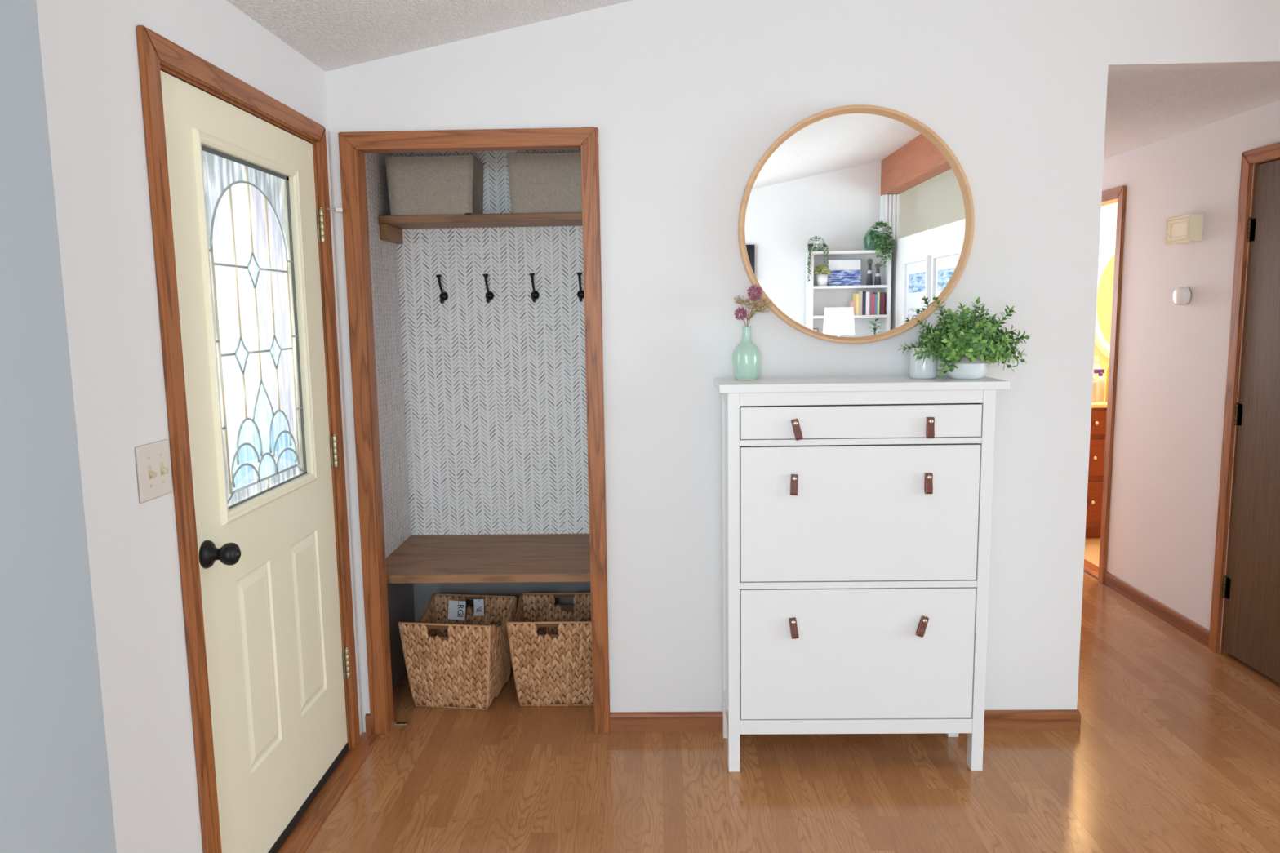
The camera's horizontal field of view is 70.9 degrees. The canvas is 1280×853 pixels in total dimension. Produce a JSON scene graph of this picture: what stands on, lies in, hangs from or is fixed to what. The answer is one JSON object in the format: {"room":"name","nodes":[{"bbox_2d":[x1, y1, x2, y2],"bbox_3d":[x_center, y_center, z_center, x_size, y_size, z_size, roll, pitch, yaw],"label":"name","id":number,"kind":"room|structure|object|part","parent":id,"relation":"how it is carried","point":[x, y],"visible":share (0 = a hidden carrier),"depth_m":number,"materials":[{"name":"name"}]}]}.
{"room":"entryway","nodes":[
{"label":"entryway","id":0,"kind":"room"},
{"bbox_2d":[0,0,116,852],"bbox_3d":[-1.109,0.453,-0.844,0.220,2.340,4.819,-1,7,1],"label":"wall","id":1,"kind":"structure","parent":0,"point":[55,792],"depth_m":1.43,"materials":[{"name":"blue paint"}]},
{"bbox_2d":[35,0,414,852],"bbox_3d":[-1.091,0.006,2.750,0.120,2.320,2.423,-1,7,1],"label":"wall","id":2,"kind":"structure","parent":0,"point":[90,57],"depth_m":1.87,"materials":[{"name":"white paint"}]},
{"bbox_2d":[135,439,172,503],"bbox_3d":[-1.036,0.094,1.933,0.020,0.120,0.124,-1,7,1],"label":"light switch","id":3,"kind":"object","parent":2,"relation":"attached to","point":[153,460],"visible":1,"depth_m":1.92,"materials":[{"name":"beige plastic"}]},
{"bbox_2d":[136,25,359,852],"bbox_3d":[-1.085,0.139,2.539,0.137,2.110,1.047,-1,7,1],"label":"door frame","id":4,"kind":"structure","parent":2,"relation":"attached to","point":[154,50],"depth_m":2.09,"materials":[{"name":"brown wood"}]},
{"bbox_2d":[160,70,350,852],"bbox_3d":[-1.016,0.164,2.578,0.125,2.037,0.998,-1,7,1],"label":"door","id":5,"kind":"structure","parent":2,"relation":"in","point":[268,559],"depth_m":2.48,"materials":[{"name":"beige paint"}]},
{"bbox_3d":[-1.025,0.307,2.161,0.036,0.068,0.068,-1,7,1],"label":"knob","id":6,"kind":"part","parent":5,"relation":"part of","materials":[{"name":"black metal"}]},
{"bbox_3d":[-1.052,-0.267,2.483,0.040,0.960,0.608,-1,7,1],"label":"lite frame","id":7,"kind":"part","parent":5,"relation":"part of","materials":[{"name":"beige paint"}]},
{"bbox_2d":[226,0,631,71],"bbox_3d":[2.015,-1.090,-0.267,7.960,0.906,6.470,-1,7,1],"label":"ceiling","id":8,"kind":"structure","parent":0,"point":[331,34],"depth_m":2.72,"materials":[{"name":"white paint"}]},
{"bbox_2d":[392,149,591,622],"bbox_3d":[-0.509,-0.137,3.892,1.000,2.300,0.100,-1,7,1],"label":"wall","id":9,"kind":"structure","parent":0,"point":[495,392],"depth_m":3.84,"materials":[{"name":"paint"}]},
{"bbox_2d":[435,274,448,303],"bbox_3d":[-0.829,-0.571,3.746,0.037,0.121,0.091,-1,7,1],"label":"coat hook","id":10,"kind":"object","parent":9,"relation":"attached to","point":[443,296],"visible":1,"depth_m":3.75,"materials":[{"name":"black metal"}]},
{"bbox_3d":[-0.829,-0.588,3.739,0.025,0.086,0.082,-1,7,1],"label":"arm","id":11,"kind":"part","parent":10,"relation":"part of","materials":[{"name":"black metal"}]},
{"bbox_2d":[378,212,582,244],"bbox_3d":[-0.522,-0.801,3.635,0.998,0.092,0.241,-1,7,1],"label":"closet shelf","id":12,"kind":"object","parent":9,"relation":"attached to","point":[390,226],"visible":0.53,"depth_m":3.52,"materials":[{"name":"brown wood"}]},
{"bbox_2d":[384,154,483,215],"bbox_3d":[-0.819,-0.965,3.624,0.346,0.244,0.234,-1,7,1],"label":"storage bin","id":13,"kind":"object","parent":12,"relation":"on","point":[446,184],"visible":0.98,"depth_m":3.51,"materials":[{"name":"fabric"}]},
{"bbox_2d":[506,151,582,213],"bbox_3d":[-0.333,-0.973,3.614,0.367,0.247,0.234,-1,7,1],"label":"storage bin","id":14,"kind":"object","parent":12,"relation":"on","point":[540,182],"visible":0.66,"depth_m":3.50,"materials":[{"name":"fabric"}]},
{"bbox_2d":[385,533,590,586],"bbox_3d":[-0.506,0.554,3.621,0.998,0.096,0.609,-1,7,1],"label":"bench","id":15,"kind":"object","parent":9,"relation":"attached to","point":[522,557],"visible":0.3,"depth_m":3.52,"materials":[{"name":"brown wood"}]},
{"bbox_2d":[482,273,493,303],"bbox_3d":[-0.635,-0.574,3.742,0.037,0.121,0.091,-1,7,1],"label":"coat hook","id":16,"kind":"object","parent":9,"relation":"attached to","point":[489,295],"visible":1,"depth_m":3.75,"materials":[{"name":"black metal"}]},
{"bbox_3d":[-0.635,-0.590,3.735,0.025,0.086,0.082,-1,7,1],"label":"arm","id":17,"kind":"part","parent":16,"relation":"part of","materials":[{"name":"black metal"}]},
{"bbox_2d":[528,272,539,302],"bbox_3d":[-0.443,-0.576,3.738,0.037,0.121,0.091,-1,7,1],"label":"coat hook","id":18,"kind":"object","parent":9,"relation":"attached to","point":[535,295],"visible":1,"depth_m":3.74,"materials":[{"name":"black metal"}]},
{"bbox_3d":[-0.443,-0.593,3.731,0.025,0.086,0.082,-1,7,1],"label":"arm","id":19,"kind":"part","parent":18,"relation":"part of","materials":[{"name":"black metal"}]},
{"bbox_2d":[576,271,584,302],"bbox_3d":[-0.248,-0.578,3.734,0.037,0.121,0.091,-1,7,1],"label":"coat hook","id":20,"kind":"object","parent":9,"relation":"attached to","point":[580,295],"visible":0.94,"depth_m":3.73,"materials":[{"name":"black metal"}]},
{"bbox_3d":[-0.248,-0.595,3.727,0.025,0.086,0.082,-1,7,1],"label":"arm","id":21,"kind":"part","parent":20,"relation":"part of","materials":[{"name":"black metal"}]},
{"bbox_2d":[303,537,1279,852],"bbox_3d":[2.472,1.233,2.102,7.000,0.064,10.600,-1,7,1],"label":"floor","id":22,"kind":"structure","parent":0,"point":[1175,748],"depth_m":2.88,"materials":[{"name":"laminate"}]},
{"bbox_2d":[275,735,379,852],"bbox_3d":[-1.040,1.194,2.700,0.194,0.036,1.064,-1,7,1],"label":"threshold","id":23,"kind":"object","parent":22,"relation":"on","point":[304,832],"visible":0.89,"depth_m":2.81,"materials":[{"name":"brown wood"}]},
{"bbox_2d":[393,719,408,724],"bbox_3d":[-0.884,1.093,3.324,0.048,0.014,0.018,-1,7,1],"label":"bracket","id":24,"kind":"object","parent":22,"relation":"on","point":[394,722],"visible":1,"depth_m":3.32,"materials":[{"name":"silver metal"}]},
{"bbox_2d":[398,593,516,711],"bbox_3d":[-0.705,0.893,3.561,0.366,0.362,0.364,0,7,9],"label":"woven basket","id":25,"kind":"object","parent":22,"relation":"on","point":[452,664],"visible":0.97,"depth_m":3.42,"materials":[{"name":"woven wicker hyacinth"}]},
{"bbox_2d":[448,595,466,620],"bbox_3d":[-0.745,0.738,3.662,0.076,0.101,0.026,-1,7,1],"label":"tag","id":26,"kind":"object","parent":25,"relation":"in","point":[456,609],"visible":1,"depth_m":3.66,"materials":[{"name":"white paper"}]},
{"bbox_2d":[473,594,484,616],"bbox_3d":[-0.658,0.729,3.679,0.044,0.088,0.025,-1,7,1],"label":"tag","id":27,"kind":"object","parent":25,"relation":"in","point":[478,604],"visible":1,"depth_m":3.67,"materials":[{"name":"white paper"}]},
{"bbox_2d":[506,591,593,706],"bbox_3d":[-0.315,0.886,3.567,0.366,0.362,0.364,-1,7,1],"label":"woven basket","id":28,"kind":"object","parent":22,"relation":"on","point":[550,645],"visible":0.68,"depth_m":3.42,"materials":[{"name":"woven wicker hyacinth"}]},
{"bbox_2d":[713,375,1009,771],"bbox_3d":[0.702,0.479,2.982,0.890,1.270,0.298,-1,7,1],"label":"cabinet","id":29,"kind":"object","parent":22,"relation":"on","point":[856,511],"visible":1,"depth_m":2.85,"materials":[{"name":"white paint"}]},
{"bbox_3d":[0.304,0.481,3.117,0.037,1.244,0.042,-1,7,1],"label":"leg","id":30,"kind":"part","parent":29,"relation":"part of","materials":[{"name":"white paint"}]},
{"bbox_3d":[0.297,0.446,2.995,0.024,1.144,0.191,-1,7,1],"label":"panel","id":31,"kind":"part","parent":29,"relation":"part of","materials":[{"name":"white paint"}]},
{"bbox_3d":[0.300,0.511,2.885,0.037,1.244,0.042,-1,7,1],"label":"leg","id":32,"kind":"part","parent":29,"relation":"part of","materials":[{"name":"white paint"}]},
{"bbox_2d":[732,326,760,380],"bbox_3d":[0.351,-0.242,2.963,0.093,0.176,0.093,-1,7,1],"label":"vase","id":33,"kind":"object","parent":29,"relation":"on","point":[746,356],"visible":1,"depth_m":2.93,"materials":[{"name":"green ceramic"}]},
{"bbox_2d":[733,306,747,326],"bbox_3d":[0.330,-0.297,2.944,0.047,0.190,0.048,-1,7,1],"label":"allium","id":34,"kind":"object","parent":33,"relation":"in","point":[738,310],"visible":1,"depth_m":2.93,"materials":[{"name":"plant"}]},
{"bbox_2d":[733,294,757,324],"bbox_3d":[0.349,-0.324,2.967,0.080,0.219,0.046,-1,7,1],"label":"umbel","id":35,"kind":"object","parent":33,"relation":"in","point":[740,300],"visible":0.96,"depth_m":2.95,"materials":[{"name":"plant"}]},
{"bbox_2d":[746,284,762,326],"bbox_3d":[0.375,-0.334,2.946,0.056,0.263,0.055,-1,7,1],"label":"allium","id":36,"kind":"object","parent":33,"relation":"in","point":[753,296],"visible":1,"depth_m":2.92,"materials":[{"name":"plant"}]},
{"bbox_3d":[0.362,-0.321,2.950,0.031,0.235,0.003,1,7,11],"label":"stem","id":37,"kind":"part","parent":36,"relation":"part of","materials":[{"name":"plant"}]},
{"bbox_2d":[746,297,773,320],"bbox_3d":[0.392,-0.321,2.955,0.089,0.214,0.064,-1,7,1],"label":"umbel","id":38,"kind":"object","parent":33,"relation":"in","point":[756,308],"visible":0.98,"depth_m":2.94,"materials":[{"name":"plant"}]},
{"bbox_3d":[0.490,0.644,2.868,0.030,0.068,0.020,-1,7,1],"label":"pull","id":39,"kind":"part","parent":29,"relation":"part of","materials":[{"name":"brown leather"}]},
{"bbox_3d":[0.481,0.183,2.809,0.024,0.066,0.019,0,7,6],"label":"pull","id":40,"kind":"part","parent":29,"relation":"part of","materials":[{"name":"brown leather"}]},
{"bbox_3d":[0.487,0.010,2.787,0.036,0.069,0.019,-1,7,1],"label":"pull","id":41,"kind":"part","parent":29,"relation":"part of","materials":[{"name":"brown leather"}]},
{"bbox_3d":[0.700,0.974,2.926,0.750,0.048,0.018,-1,7,1],"label":"rail","id":42,"kind":"part","parent":29,"relation":"part of","materials":[{"name":"white paint"}]},
{"bbox_3d":[0.697,0.731,2.895,0.744,0.432,0.018,-1,7,1],"label":"door","id":43,"kind":"part","parent":29,"relation":"part of","materials":[{"name":"white paint"}]},
{"bbox_3d":[0.693,0.503,2.867,0.750,0.021,0.018,-1,7,1],"label":"rail","id":44,"kind":"part","parent":29,"relation":"part of","materials":[{"name":"white paint"}]},
{"bbox_3d":[0.690,0.275,2.837,0.744,0.432,0.018,-1,7,1],"label":"door","id":45,"kind":"part","parent":29,"relation":"part of","materials":[{"name":"white paint"}]},
{"bbox_3d":[0.686,0.046,2.809,0.750,0.019,0.018,-1,7,1],"label":"rail","id":46,"kind":"part","parent":29,"relation":"part of","materials":[{"name":"white paint"}]},
{"bbox_3d":[0.686,-0.015,2.800,0.744,0.100,0.018,-1,7,1],"label":"drawer","id":47,"kind":"part","parent":29,"relation":"part of","materials":[{"name":"white paint"}]},
{"bbox_3d":[0.684,-0.090,2.791,0.750,0.042,0.018,-1,7,1],"label":"rail","id":48,"kind":"part","parent":29,"relation":"part of","materials":[{"name":"white paint"}]},
{"bbox_3d":[0.898,0.637,2.859,0.042,0.069,0.017,-1,7,-5],"label":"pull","id":49,"kind":"part","parent":29,"relation":"part of","materials":[{"name":"brown leather"}]},
{"bbox_2d":[909,347,937,378],"bbox_3d":[0.921,-0.207,2.921,0.088,0.100,0.088,-1,7,1],"label":"cup","id":50,"kind":"object","parent":29,"relation":"on","point":[917,370],"visible":0.83,"depth_m":2.89,"materials":[{"name":"grey ceramic"}]},
{"bbox_3d":[0.899,0.178,2.801,0.023,0.066,0.020,-1,7,1],"label":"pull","id":51,"kind":"part","parent":29,"relation":"part of","materials":[{"name":"brown leather"}]},
{"bbox_3d":[0.897,0.005,2.779,0.024,0.066,0.019,-1,7,-2],"label":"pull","id":52,"kind":"part","parent":29,"relation":"part of","materials":[{"name":"brown leather"}]},
{"bbox_3d":[1.092,0.471,3.101,0.037,1.244,0.042,-1,7,1],"label":"leg","id":53,"kind":"part","parent":29,"relation":"part of","materials":[{"name":"white paint"}]},
{"bbox_2d":[897,295,1030,379],"bbox_3d":[1.043,-0.289,2.876,0.367,0.270,0.340,-7,10,-41],"label":"potted plant","id":54,"kind":"object","parent":29,"relation":"on","point":[967,352],"visible":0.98,"depth_m":2.82,"materials":[{"name":"green plant"}]},
{"bbox_3d":[1.051,-0.199,2.894,0.136,0.087,0.136,-1,7,1],"label":"pot","id":55,"kind":"part","parent":54,"relation":"part of","materials":[{"name":"white ceramic"}]},
{"bbox_3d":[1.087,0.501,2.869,0.037,1.244,0.042,-1,7,1],"label":"leg","id":56,"kind":"part","parent":29,"relation":"part of","materials":[{"name":"white paint"}]},
{"bbox_2d":[1083,559,1098,579],"bbox_3d":[2.578,0.793,5.288,0.105,0.012,0.733,-1,7,1],"label":"threshold","id":57,"kind":"object","parent":22,"relation":"on","point":[1090,568],"visible":0.24,"depth_m":5.10,"materials":[{"name":"brown wood"}]},
{"bbox_2d":[1084,400,1106,537],"bbox_3d":[3.503,0.257,5.917,1.711,0.881,0.543,-1,7,1],"label":"vanity","id":58,"kind":"object","parent":22,"relation":"on","point":[1099,408],"visible":0.18,"depth_m":5.68,"materials":[{"name":"brown wood"}]},
{"bbox_3d":[2.852,0.478,5.720,0.370,0.260,0.019,-1,7,1],"label":"drawer","id":59,"kind":"part","parent":58,"relation":"part of","materials":[{"name":"brown wood"}]},
{"bbox_3d":[2.848,0.195,5.684,0.370,0.230,0.019,-1,7,1],"label":"drawer","id":60,"kind":"part","parent":58,"relation":"part of","materials":[{"name":"brown wood"}]},
{"bbox_3d":[2.844,-0.023,5.656,0.370,0.150,0.019,-1,7,1],"label":"drawer","id":61,"kind":"part","parent":58,"relation":"part of","materials":[{"name":"brown wood"}]},
{"bbox_2d":[1091,400,1106,408],"bbox_3d":[3.496,-0.169,5.871,1.711,0.024,0.528,-1,7,1],"label":"countertop","id":62,"kind":"structure","parent":58,"relation":"on","point":[1098,404],"depth_m":5.63,"materials":[{"name":"beige laminate"}]},
{"bbox_2d":[1092,376,1097,402],"bbox_3d":[2.899,-0.238,5.758,0.046,0.160,0.046,-1,7,1],"label":"tube","id":63,"kind":"object","parent":62,"relation":"on","point":[1095,383],"visible":0.48,"depth_m":5.74,"materials":[{"name":"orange plastic"}]},
{"bbox_2d":[1093,356,1101,377],"bbox_3d":[3.000,-0.322,5.927,0.068,0.280,0.056,-1,7,1],"label":"pump bottle","id":64,"kind":"object","parent":62,"relation":"on","point":[1096,366],"visible":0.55,"depth_m":5.90,"materials":[{"name":"white plastic"}]},
{"bbox_2d":[1093,368,1106,400],"bbox_3d":[2.970,-0.269,5.814,0.074,0.205,0.064,-1,7,1],"label":"soap dispenser","id":65,"kind":"object","parent":62,"relation":"on","point":[1100,390],"visible":0.89,"depth_m":5.79,"materials":[{"name":"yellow plastic"}]},
{"bbox_2d":[1105,365,1109,401],"bbox_3d":[3.013,-0.294,5.729,0.074,0.275,0.074,-1,7,1],"label":"lotion bottle","id":66,"kind":"object","parent":62,"relation":"on","point":[1107,377],"visible":0.17,"depth_m":5.73,"materials":[{"name":"yellow plastic"}]},
{"bbox_2d":[324,0,1279,732],"bbox_3d":[0.660,-0.406,3.072,3.617,3.005,0.070,-1,7,1],"label":"wall","id":67,"kind":"structure","parent":0,"point":[685,99],"depth_m":3.00,"materials":[{"name":"white paint"}]},
{"bbox_2d":[364,713,371,733],"bbox_3d":[-0.980,1.074,3.250,0.020,0.072,0.012,-1,7,1],"label":"baseboard","id":68,"kind":"structure","parent":67,"relation":"attached to","point":[367,717],"depth_m":3.25,"materials":[{"name":"brown wood"}]},
{"bbox_2d":[337,127,609,734],"bbox_3d":[-0.554,0.058,3.141,0.863,2.104,0.080,-1,7,1],"label":"door frame","id":69,"kind":"structure","parent":67,"relation":"attached to","point":[587,138],"depth_m":3.08,"materials":[{"name":"brown wood"}]},
{"bbox_2d":[609,708,1080,733],"bbox_3d":[0.734,1.022,3.463,1.675,0.072,0.512,-1,7,1],"label":"baseboard","id":70,"kind":"structure","parent":67,"relation":"attached to","point":[1024,719],"depth_m":3.22,"materials":[{"name":"brown wood"}]},
{"bbox_2d":[737,104,974,343],"bbox_3d":[0.711,-0.660,2.974,0.768,0.768,0.056,-1,7,1],"label":"round mirror","id":71,"kind":"object","parent":67,"relation":"attached to","point":[851,222],"visible":0.99,"depth_m":2.97,"materials":[{"name":"brown wood"}]},
{"bbox_2d":[1093,202,1117,392],"bbox_3d":[3.683,-0.510,6.142,2.101,2.350,0.100,-1,7,1],"label":"wall","id":72,"kind":"structure","parent":0,"point":[1108,212],"depth_m":6.00,"materials":[{"name":"paint"}]},
{"bbox_2d":[1094,240,1115,359],"bbox_3d":[3.297,-0.849,6.035,0.600,0.860,0.041,-1,7,1],"label":"oval mirror","id":73,"kind":"object","parent":72,"relation":"attached to","point":[1106,259],"visible":0.24,"depth_m":6.04,"materials":[{"name":"yellow mirror"}]},
{"bbox_2d":[1096,253,1115,345],"bbox_3d":[3.297,-0.850,6.041,0.468,0.728,0.001,-1,7,1],"label":"mirror glass","id":74,"kind":"object","parent":73,"relation":"attached to","point":[1104,293],"depth_m":6.04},
{"bbox_2d":[1102,100,1279,653],"bbox_3d":[2.555,-0.637,4.887,0.100,2.950,4.600,-1,7,1],"label":"wall","id":75,"kind":"structure","parent":0,"point":[1172,358],"depth_m":4.20,"materials":[{"name":"paint"}]},
{"bbox_2d":[1097,185,1126,584],"bbox_3d":[2.557,-0.244,5.157,0.117,2.104,0.855,-1,7,1],"label":"door frame","id":76,"kind":"structure","parent":75,"relation":"attached to","point":[1119,193],"depth_m":4.75,"materials":[{"name":"brown wood"}]},
{"bbox_2d":[1104,571,1209,647],"bbox_3d":[2.507,0.877,4.395,0.012,0.072,0.930,-1,7,1],"label":"baseboard","id":77,"kind":"structure","parent":75,"relation":"attached to","point":[1190,628],"depth_m":4.33,"materials":[{"name":"brown wood"}]},
{"bbox_2d":[1173,286,1191,305],"bbox_3d":[2.466,-0.594,4.093,0.046,0.084,0.084,-1,7,1],"label":"wall sensor","id":78,"kind":"object","parent":75,"relation":"attached to","point":[1182,295],"visible":1,"depth_m":4.07,"materials":[{"name":"white plastic"}]},
{"bbox_2d":[1164,213,1204,245],"bbox_3d":[2.454,-0.888,4.056,0.062,0.124,0.194,-1,7,1],"label":"door chime","id":79,"kind":"object","parent":75,"relation":"attached to","point":[1184,228],"visible":1,"depth_m":4.01,"materials":[{"name":"beige plastic"}]},
{"bbox_2d":[1208,142,1279,653],"bbox_3d":[2.472,-0.015,3.342,0.017,2.109,0.935,-1,7,1],"label":"door frame","id":80,"kind":"structure","parent":75,"relation":"attached to","point":[1270,152],"depth_m":3.75,"materials":[{"name":"brown wood"}]},
{"bbox_2d":[1220,157,1279,684],"bbox_3d":[2.524,0.009,3.342,0.113,2.060,0.822,-1,7,1],"label":"door","id":81,"kind":"structure","parent":75,"relation":"in","point":[1251,591],"depth_m":3.61,"materials":[{"name":"brown wood"}]},
{"bbox_2d":[1103,66,1279,159],"bbox_3d":[2.030,-1.456,5.030,0.936,0.012,4.130,-1,7,1],"label":"ceiling","id":82,"kind":"structure","parent":0,"point":[1144,107],"depth_m":3.43,"materials":[{"name":"white paint"}]},
{"label":"outside","id":83,"kind":"structure","parent":0,"visible":0},
{"bbox_2d":[226,478,271,504],"bbox_3d":[-5.063,1.358,3.369,7.880,0.100,12.000,-1,7,1],"label":"ground","id":84,"kind":"structure","parent":83,"point":[239,483],"depth_m":8.81,"materials":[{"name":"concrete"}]},
{"bbox_2d":[249,167,297,484],"bbox_3d":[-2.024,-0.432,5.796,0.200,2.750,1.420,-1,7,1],"label":"porch post","id":85,"kind":"object","parent":84,"relation":"on","point":[268,184],"visible":0.03,"depth_m":5.06,"materials":[{"name":"white"}]}
]}

